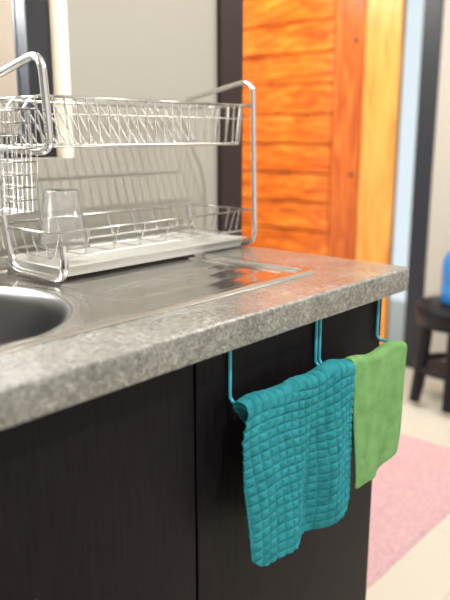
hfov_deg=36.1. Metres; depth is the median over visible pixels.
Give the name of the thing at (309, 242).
plank
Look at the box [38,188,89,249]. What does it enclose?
plastic cup
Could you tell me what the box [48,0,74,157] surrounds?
reveal
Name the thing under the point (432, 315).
stool
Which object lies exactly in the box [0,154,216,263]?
backsplash
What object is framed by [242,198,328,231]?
plank
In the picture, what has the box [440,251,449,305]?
water jug
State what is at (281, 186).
plank
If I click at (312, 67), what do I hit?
plank
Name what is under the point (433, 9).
door frame
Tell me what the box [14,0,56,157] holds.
frame
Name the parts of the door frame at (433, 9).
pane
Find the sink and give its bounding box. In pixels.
[0,252,313,355]
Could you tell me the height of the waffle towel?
0.279 m
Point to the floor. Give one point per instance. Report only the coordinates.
(423, 573)
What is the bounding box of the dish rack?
[0,51,256,282]
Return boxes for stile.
[328,0,366,259]
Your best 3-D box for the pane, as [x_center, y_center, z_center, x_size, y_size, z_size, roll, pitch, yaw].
[-0.777,-0.695,0.953,0.004,0.900,1.066,12,18,40]
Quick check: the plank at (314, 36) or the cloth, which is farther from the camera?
the plank at (314, 36)
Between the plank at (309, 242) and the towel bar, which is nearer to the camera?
the towel bar
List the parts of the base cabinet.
door, door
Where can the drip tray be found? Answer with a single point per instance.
(84, 264)
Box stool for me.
[409,295,449,412]
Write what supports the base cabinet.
on the floor
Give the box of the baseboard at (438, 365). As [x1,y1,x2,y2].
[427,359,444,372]
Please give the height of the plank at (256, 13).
0.146 m
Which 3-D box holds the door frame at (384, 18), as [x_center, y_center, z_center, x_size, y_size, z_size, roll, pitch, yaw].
[0.764,-0.727,3.417,0.188,2.120,0.050,12,18,40]
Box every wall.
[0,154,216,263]
[424,0,449,360]
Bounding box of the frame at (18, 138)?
[0,133,32,158]
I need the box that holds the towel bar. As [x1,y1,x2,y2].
[228,299,389,410]
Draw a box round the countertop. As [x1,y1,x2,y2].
[0,245,408,430]
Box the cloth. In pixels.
[344,340,406,488]
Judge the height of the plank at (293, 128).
0.146 m
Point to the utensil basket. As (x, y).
(29, 150)
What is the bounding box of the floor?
[366,367,449,599]
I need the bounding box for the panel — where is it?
[67,0,216,157]
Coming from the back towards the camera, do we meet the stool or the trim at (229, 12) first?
the stool
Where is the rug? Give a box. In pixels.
[366,433,449,589]
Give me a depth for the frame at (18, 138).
1.40 m
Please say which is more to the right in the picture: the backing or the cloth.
the cloth
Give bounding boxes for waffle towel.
[233,359,355,566]
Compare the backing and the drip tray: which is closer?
the drip tray
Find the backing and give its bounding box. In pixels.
[242,0,335,232]
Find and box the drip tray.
[1,230,246,276]
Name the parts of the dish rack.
frame, rail, frame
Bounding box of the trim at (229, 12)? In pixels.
[217,0,242,235]
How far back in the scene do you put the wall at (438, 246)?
3.23 m
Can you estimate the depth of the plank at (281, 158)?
3.79 m
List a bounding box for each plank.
[242,144,331,173]
[242,171,329,202]
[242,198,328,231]
[242,224,327,255]
[243,0,336,28]
[243,19,335,57]
[243,51,334,86]
[243,83,333,114]
[243,115,332,142]
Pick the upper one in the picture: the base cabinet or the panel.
the panel
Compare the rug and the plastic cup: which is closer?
the plastic cup
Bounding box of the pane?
[0,0,22,132]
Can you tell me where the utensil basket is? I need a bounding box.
[0,94,39,215]
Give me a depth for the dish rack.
1.31 m
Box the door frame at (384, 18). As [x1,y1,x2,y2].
[356,0,404,345]
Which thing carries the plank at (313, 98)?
attached to the stile
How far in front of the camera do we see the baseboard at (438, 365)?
3.38 m
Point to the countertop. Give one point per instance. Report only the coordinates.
(49, 377)
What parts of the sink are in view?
bowl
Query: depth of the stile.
3.51 m
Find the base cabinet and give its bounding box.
[0,299,381,599]
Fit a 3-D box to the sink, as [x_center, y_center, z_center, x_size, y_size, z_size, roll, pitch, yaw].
[-0.359,0.084,1.032,0.468,0.163,1.105,12,18,40]
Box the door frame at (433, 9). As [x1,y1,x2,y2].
[386,0,443,368]

